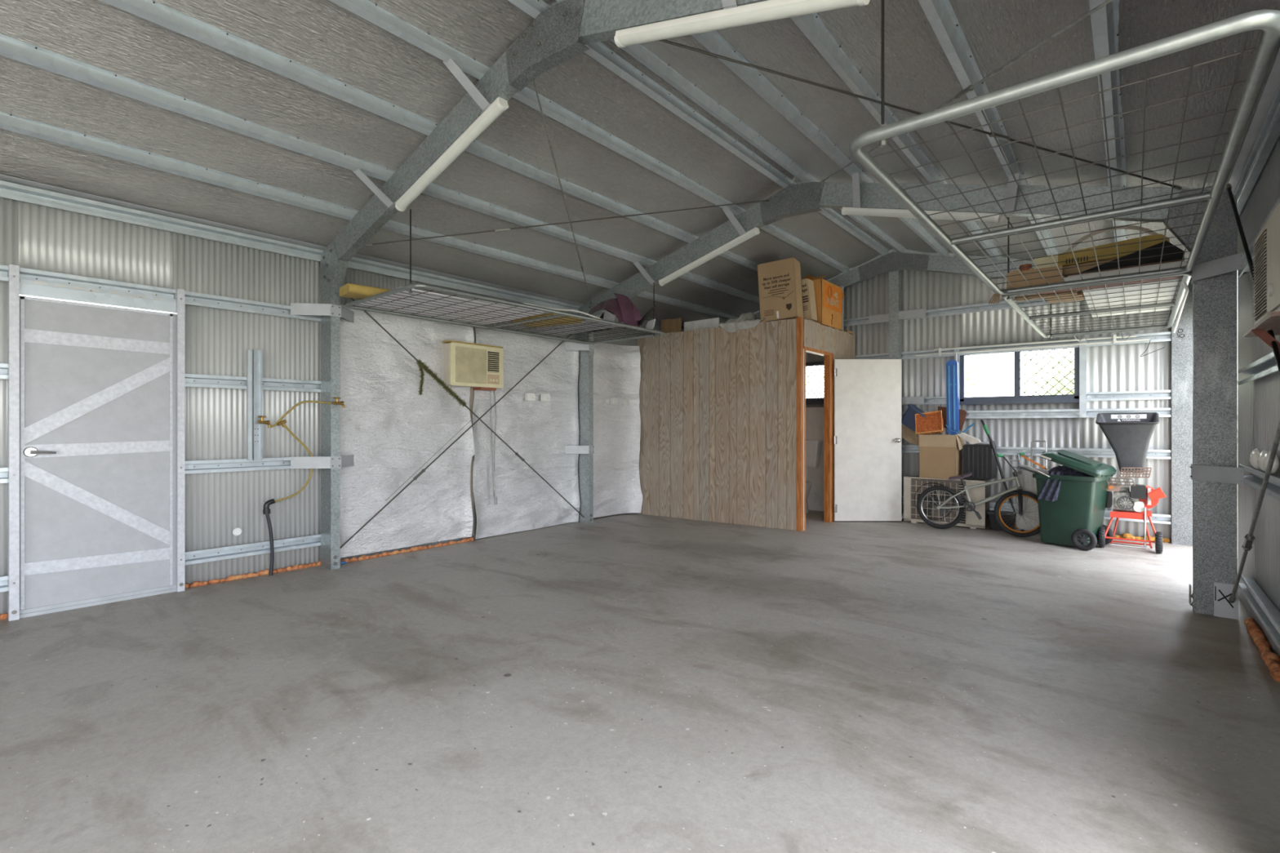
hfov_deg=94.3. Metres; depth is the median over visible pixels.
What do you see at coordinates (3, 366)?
beam
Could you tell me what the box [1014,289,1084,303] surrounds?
timber offcut
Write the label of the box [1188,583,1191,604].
cleat
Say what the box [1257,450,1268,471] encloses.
disc
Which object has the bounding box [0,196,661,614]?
wall
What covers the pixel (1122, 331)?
wire
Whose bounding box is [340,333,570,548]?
rod
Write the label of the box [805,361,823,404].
window
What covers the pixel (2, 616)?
foam sealant
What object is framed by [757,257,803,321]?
box
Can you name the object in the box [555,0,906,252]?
roof purlin
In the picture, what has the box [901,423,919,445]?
flap
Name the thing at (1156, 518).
metal rail
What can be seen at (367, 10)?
roof purlin
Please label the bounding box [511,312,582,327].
foam block
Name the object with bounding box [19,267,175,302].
beam
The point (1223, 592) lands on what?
base plate cover
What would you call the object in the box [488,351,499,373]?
vent
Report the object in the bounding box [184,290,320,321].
beam
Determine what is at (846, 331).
timber offcut
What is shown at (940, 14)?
roof purlin
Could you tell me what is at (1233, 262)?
strap
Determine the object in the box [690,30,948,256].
roof purlin
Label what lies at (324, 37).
ceiling
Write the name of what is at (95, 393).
door
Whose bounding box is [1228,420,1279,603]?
rod
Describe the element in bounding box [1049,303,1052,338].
rod
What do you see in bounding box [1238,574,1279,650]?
metal rail
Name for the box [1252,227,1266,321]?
grille
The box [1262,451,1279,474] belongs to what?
disc
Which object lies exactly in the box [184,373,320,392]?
beam
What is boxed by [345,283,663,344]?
rack
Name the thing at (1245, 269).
metal rail
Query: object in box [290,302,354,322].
strap
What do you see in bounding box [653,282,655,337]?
rod
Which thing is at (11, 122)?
roof purlin
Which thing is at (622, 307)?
fairing
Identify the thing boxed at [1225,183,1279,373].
rod
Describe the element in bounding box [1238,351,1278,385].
metal rail
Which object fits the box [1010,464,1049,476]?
flat offcuts
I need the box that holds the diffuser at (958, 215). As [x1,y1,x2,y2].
[844,210,995,222]
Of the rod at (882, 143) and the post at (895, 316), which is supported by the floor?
the post at (895, 316)
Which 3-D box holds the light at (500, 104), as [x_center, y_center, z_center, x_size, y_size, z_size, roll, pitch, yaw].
[-1.280,-1.762,3.933,1.231,0.397,0.074,0,0,40]
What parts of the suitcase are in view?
telescopic handle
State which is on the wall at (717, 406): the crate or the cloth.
the cloth
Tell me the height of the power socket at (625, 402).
0.085 m
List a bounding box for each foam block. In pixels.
[339,283,390,299]
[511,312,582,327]
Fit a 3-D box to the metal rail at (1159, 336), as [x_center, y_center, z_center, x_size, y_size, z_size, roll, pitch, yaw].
[4.449,-0.925,6.951,2.630,0.095,0.062,0,0,40]
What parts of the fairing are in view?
panel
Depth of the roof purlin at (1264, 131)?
3.10 m
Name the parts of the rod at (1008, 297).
rod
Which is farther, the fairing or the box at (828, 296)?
the box at (828, 296)
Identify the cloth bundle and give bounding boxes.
[975,441,990,444]
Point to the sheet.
(435, 305)
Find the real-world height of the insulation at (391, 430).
2.225 m
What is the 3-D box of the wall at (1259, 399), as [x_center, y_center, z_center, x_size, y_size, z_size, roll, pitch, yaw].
[1.817,-0.170,1.299,0.016,2.739,12.120,0,0,40]
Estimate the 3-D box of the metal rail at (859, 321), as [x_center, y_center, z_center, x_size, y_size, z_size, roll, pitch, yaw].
[3.065,-1.440,8.102,0.650,0.095,0.062,0,0,40]
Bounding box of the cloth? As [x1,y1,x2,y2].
[718,311,765,332]
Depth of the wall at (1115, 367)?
7.07 m
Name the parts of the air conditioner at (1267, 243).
panel, knob, outlet panel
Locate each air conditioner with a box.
[442,340,503,504]
[1243,201,1279,352]
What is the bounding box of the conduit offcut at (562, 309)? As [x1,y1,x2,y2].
[523,302,601,319]
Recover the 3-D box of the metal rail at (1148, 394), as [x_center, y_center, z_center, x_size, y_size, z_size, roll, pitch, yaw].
[5.193,-0.328,6.332,0.695,0.095,0.062,0,0,40]
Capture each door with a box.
[7,264,184,621]
[833,359,901,520]
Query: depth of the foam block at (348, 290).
4.77 m
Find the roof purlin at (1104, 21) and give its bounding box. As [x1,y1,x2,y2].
[1088,0,1126,242]
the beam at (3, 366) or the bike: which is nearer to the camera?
the beam at (3, 366)
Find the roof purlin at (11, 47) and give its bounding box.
[0,33,759,303]
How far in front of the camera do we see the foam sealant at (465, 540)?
5.65 m
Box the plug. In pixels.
[232,527,241,535]
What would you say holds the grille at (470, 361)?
attached to the air conditioner at (466, 364)
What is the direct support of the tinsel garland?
attached to the rod at (352, 299)
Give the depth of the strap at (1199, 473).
3.67 m
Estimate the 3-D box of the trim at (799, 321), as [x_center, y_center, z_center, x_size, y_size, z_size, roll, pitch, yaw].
[1.841,-0.028,6.844,0.060,2.456,0.062,0,0,40]
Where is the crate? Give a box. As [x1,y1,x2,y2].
[986,510,1016,530]
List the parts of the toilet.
bowl, cistern lid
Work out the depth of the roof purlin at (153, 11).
3.55 m
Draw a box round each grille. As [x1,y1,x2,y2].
[455,346,486,383]
[910,480,965,521]
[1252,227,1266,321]
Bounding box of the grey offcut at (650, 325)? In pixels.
[645,319,655,329]
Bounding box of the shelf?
[1243,311,1279,337]
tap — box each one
[257,415,271,427]
[333,396,345,408]
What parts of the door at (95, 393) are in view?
post, handle, rail, rail, rail, rail, sill, post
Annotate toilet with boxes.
[805,439,822,513]
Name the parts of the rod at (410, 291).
rod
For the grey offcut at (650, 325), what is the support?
on the rack at (351, 304)
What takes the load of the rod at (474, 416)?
attached to the rod at (420, 473)
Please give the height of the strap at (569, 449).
0.098 m
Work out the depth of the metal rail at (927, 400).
7.54 m
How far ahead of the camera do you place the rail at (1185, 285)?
4.46 m
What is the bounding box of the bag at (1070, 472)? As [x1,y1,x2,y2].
[1048,465,1093,476]
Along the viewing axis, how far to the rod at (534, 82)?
4.50 m
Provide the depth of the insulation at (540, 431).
6.82 m
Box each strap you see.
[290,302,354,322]
[290,454,354,468]
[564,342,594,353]
[564,444,594,453]
[1190,252,1244,284]
[1190,463,1244,484]
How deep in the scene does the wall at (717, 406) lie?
7.43 m
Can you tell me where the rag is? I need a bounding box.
[1038,470,1066,502]
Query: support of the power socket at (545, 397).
attached to the insulation at (540, 431)
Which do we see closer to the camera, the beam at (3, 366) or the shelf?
the shelf
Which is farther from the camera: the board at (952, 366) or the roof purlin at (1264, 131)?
the board at (952, 366)
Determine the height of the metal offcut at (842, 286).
0.620 m
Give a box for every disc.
[1249,448,1262,469]
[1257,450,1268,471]
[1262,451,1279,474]
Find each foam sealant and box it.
[0,613,8,620]
[184,560,320,588]
[340,537,473,563]
[988,523,1170,542]
[1244,617,1279,682]
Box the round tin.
[1019,263,1031,271]
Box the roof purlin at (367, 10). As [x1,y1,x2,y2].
[329,0,848,273]
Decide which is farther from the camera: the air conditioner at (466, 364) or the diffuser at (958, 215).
the air conditioner at (466, 364)
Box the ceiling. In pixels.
[0,0,1279,327]
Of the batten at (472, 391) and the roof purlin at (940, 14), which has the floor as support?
the batten at (472, 391)
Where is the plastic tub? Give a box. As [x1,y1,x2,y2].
[901,404,926,431]
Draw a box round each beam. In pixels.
[0,264,8,280]
[0,363,8,378]
[0,467,8,483]
[0,575,8,592]
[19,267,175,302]
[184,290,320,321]
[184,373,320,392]
[184,456,320,474]
[184,534,320,565]
[1035,259,1184,294]
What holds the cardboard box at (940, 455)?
on the condenser unit
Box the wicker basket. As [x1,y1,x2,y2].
[915,410,943,435]
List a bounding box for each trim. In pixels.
[795,316,803,531]
[803,346,833,356]
[803,348,804,530]
[804,350,805,530]
[823,355,833,522]
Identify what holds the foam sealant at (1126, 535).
on the floor
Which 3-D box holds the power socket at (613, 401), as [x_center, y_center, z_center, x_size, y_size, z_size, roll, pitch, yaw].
[-0.342,-0.330,7.907,0.038,0.085,0.100,0,0,40]
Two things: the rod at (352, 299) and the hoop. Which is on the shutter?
the hoop
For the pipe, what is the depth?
4.77 m
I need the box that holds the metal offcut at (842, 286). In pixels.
[840,285,843,330]
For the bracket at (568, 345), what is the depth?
7.30 m
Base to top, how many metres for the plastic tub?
0.367 m
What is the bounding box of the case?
[963,444,995,479]
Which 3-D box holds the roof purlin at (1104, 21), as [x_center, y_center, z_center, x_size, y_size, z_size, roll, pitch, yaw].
[1.307,-1.685,1.716,0.097,0.082,12.070,0,0,40]
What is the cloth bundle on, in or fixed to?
on the case
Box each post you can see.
[868,271,925,404]
[954,348,960,409]
[1079,337,1086,417]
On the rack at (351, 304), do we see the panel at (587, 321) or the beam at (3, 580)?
the panel at (587, 321)
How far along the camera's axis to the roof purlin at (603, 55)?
4.37 m
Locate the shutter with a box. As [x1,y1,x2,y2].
[1082,277,1182,317]
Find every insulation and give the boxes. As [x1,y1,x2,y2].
[340,304,475,558]
[472,327,580,539]
[593,342,642,517]
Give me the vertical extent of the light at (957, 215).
0.217 m
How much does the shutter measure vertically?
0.027 m
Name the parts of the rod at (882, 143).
rod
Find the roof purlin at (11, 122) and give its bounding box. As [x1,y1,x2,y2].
[0,111,739,319]
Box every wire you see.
[988,293,999,304]
[1073,331,1132,342]
[1140,338,1164,356]
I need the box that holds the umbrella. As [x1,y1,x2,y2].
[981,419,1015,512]
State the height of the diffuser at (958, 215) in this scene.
0.353 m
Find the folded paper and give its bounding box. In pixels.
[957,432,981,444]
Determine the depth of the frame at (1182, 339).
6.04 m
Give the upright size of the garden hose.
0.832 m
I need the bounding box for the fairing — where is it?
[583,293,656,333]
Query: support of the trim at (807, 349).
attached to the wall at (842, 344)
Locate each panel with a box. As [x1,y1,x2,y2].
[529,320,617,335]
[937,406,967,431]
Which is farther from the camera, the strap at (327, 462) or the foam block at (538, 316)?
the foam block at (538, 316)
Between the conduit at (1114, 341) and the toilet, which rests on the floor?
the toilet
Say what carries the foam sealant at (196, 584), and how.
on the floor
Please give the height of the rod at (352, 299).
2.316 m
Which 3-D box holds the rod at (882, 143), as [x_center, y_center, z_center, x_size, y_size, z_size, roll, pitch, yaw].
[0.835,-1.277,2.043,0.022,0.626,0.026,0,0,40]
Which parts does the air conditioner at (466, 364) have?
casing, panel, power cord, control panel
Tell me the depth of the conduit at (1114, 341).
6.80 m
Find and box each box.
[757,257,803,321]
[801,278,817,321]
[803,274,844,330]
[919,422,975,479]
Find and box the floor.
[0,510,1279,852]
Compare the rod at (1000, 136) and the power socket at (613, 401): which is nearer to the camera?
the rod at (1000, 136)
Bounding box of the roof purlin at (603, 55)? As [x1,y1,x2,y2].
[507,0,888,255]
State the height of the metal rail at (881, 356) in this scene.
0.095 m
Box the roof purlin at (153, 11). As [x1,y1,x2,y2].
[99,0,759,271]
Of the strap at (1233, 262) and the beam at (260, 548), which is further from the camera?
the beam at (260, 548)
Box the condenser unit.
[903,475,989,528]
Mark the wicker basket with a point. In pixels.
(933, 424)
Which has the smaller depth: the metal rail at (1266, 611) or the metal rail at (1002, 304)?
the metal rail at (1266, 611)
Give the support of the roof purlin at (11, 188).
attached to the frame at (560, 33)
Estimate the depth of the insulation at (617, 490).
7.98 m
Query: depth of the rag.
5.97 m
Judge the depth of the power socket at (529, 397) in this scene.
6.79 m
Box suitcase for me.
[1016,440,1049,531]
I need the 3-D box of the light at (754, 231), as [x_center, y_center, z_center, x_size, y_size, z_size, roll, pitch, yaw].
[0.700,-1.770,6.266,1.231,0.397,0.074,0,0,40]
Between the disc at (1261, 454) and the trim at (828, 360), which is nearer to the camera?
the disc at (1261, 454)
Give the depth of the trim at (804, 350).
6.86 m
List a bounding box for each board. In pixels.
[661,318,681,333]
[684,317,719,330]
[946,360,959,435]
[1033,234,1169,274]
[1081,240,1184,272]
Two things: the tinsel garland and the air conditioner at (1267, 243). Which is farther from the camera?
the tinsel garland
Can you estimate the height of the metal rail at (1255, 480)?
0.095 m
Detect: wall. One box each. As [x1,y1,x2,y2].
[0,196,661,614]
[637,318,795,530]
[754,248,1192,542]
[803,319,855,359]
[805,407,823,511]
[1237,134,1279,657]
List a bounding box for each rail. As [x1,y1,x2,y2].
[843,316,888,326]
[855,353,888,359]
[901,331,1171,359]
[901,396,946,404]
[901,407,1171,418]
[901,444,1171,459]
[901,495,1171,524]
[904,296,1085,319]
[1086,390,1171,400]
[1173,282,1188,333]
[1238,196,1279,277]
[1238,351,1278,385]
[1238,464,1279,500]
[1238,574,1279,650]
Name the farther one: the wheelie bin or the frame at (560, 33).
the wheelie bin
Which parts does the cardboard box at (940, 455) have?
blue handle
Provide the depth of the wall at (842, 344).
7.44 m
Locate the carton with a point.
(1054, 273)
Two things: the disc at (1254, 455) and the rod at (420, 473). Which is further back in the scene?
the rod at (420, 473)
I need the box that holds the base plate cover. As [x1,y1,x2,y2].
[1213,582,1238,619]
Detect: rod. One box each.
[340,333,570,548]
[350,297,584,518]
[364,199,768,245]
[386,416,475,500]
[408,208,412,293]
[533,78,591,304]
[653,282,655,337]
[657,39,1182,190]
[822,0,1113,182]
[879,0,886,147]
[1006,217,1010,300]
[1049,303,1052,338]
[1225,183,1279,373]
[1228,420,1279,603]
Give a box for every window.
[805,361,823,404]
[960,342,1079,404]
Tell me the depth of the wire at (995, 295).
4.41 m
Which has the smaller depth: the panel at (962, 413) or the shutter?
the shutter
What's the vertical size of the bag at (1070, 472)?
0.127 m
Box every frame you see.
[320,0,766,569]
[577,172,1237,615]
[753,251,1192,546]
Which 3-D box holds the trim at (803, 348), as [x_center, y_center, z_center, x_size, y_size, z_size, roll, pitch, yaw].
[1.885,0.150,6.859,0.014,2.100,0.017,0,0,40]
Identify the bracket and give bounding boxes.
[246,349,262,460]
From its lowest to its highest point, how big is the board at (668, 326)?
0.324 m
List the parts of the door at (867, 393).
knob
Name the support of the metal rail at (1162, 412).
attached to the wall at (1115, 367)
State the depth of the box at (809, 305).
7.20 m
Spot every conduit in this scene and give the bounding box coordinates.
[915,334,1150,360]
[933,334,1137,351]
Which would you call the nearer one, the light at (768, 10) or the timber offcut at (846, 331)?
the light at (768, 10)
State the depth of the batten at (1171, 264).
4.08 m
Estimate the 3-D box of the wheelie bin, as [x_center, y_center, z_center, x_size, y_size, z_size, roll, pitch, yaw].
[4.389,0.722,6.011,0.514,0.958,0.585,0,0,-36]
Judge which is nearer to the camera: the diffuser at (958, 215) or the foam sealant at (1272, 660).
the foam sealant at (1272, 660)
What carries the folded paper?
on the case
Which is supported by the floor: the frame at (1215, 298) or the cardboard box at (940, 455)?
the frame at (1215, 298)
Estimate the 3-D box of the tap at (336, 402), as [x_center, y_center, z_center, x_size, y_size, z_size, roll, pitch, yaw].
[-2.518,-0.199,4.972,0.059,0.092,0.094,0,0,40]
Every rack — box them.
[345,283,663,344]
[848,8,1279,294]
[1001,270,1191,337]
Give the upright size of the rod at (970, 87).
0.889 m
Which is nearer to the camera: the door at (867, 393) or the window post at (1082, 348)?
the window post at (1082, 348)
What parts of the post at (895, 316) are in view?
post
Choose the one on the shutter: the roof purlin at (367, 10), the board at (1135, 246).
the board at (1135, 246)
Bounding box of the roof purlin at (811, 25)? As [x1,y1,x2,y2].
[790,13,1004,261]
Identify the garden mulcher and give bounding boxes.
[1095,412,1166,553]
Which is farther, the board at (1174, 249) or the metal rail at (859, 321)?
the metal rail at (859, 321)
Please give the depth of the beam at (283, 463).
4.64 m
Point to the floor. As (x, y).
(633, 682)
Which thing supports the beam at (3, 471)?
attached to the wall at (217, 341)
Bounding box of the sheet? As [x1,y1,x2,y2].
[355,286,544,324]
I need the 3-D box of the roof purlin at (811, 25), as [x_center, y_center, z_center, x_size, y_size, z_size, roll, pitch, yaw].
[0.427,-2.003,2.448,0.097,0.082,12.070,0,0,40]
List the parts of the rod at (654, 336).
rod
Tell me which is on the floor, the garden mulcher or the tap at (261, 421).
the garden mulcher
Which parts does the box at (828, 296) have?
printed panel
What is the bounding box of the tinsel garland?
[416,360,468,407]
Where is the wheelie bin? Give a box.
[1032,449,1116,551]
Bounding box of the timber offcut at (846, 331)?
[843,329,853,334]
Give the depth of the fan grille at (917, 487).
7.25 m
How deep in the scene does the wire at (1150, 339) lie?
6.16 m
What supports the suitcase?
on the floor
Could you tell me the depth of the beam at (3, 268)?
3.68 m
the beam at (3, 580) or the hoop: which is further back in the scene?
the hoop
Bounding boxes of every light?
[395,96,508,211]
[613,0,870,47]
[658,226,759,285]
[841,206,915,217]
[923,209,1001,222]
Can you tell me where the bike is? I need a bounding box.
[916,452,1039,537]
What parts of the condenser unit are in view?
corner post, rail, corner post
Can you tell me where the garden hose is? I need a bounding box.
[271,400,331,502]
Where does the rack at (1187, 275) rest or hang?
hanging from the rod at (1008, 297)
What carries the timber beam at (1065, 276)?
on the rack at (1187, 275)
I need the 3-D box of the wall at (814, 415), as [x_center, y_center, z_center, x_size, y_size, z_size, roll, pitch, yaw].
[2.072,0.463,8.858,2.255,1.475,0.030,0,0,40]
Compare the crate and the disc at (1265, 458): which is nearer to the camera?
the disc at (1265, 458)
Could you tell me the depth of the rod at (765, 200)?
5.17 m
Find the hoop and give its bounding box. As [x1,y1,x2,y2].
[1065,225,1158,252]
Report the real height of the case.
0.448 m
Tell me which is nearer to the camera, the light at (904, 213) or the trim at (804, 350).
the light at (904, 213)
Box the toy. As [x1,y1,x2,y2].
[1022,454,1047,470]
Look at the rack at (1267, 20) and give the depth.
2.11 m
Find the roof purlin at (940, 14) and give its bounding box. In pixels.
[918,0,1057,255]
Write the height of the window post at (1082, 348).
0.870 m
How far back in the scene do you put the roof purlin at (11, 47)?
3.70 m
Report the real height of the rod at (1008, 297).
0.626 m
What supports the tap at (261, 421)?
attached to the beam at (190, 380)
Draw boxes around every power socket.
[525,393,535,400]
[541,393,550,401]
[610,398,617,404]
[622,399,629,405]
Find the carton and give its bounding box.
[1006,265,1064,288]
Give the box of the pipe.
[262,498,275,576]
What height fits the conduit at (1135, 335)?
0.040 m
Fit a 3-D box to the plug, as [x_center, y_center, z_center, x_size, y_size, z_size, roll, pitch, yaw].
[-3.169,0.828,4.674,0.011,0.064,0.064,0,0,40]
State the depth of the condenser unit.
7.19 m
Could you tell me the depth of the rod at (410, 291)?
4.37 m
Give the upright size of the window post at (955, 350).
0.870 m
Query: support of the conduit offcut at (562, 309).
on the rack at (351, 304)
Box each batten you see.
[469,323,474,535]
[1062,260,1187,281]

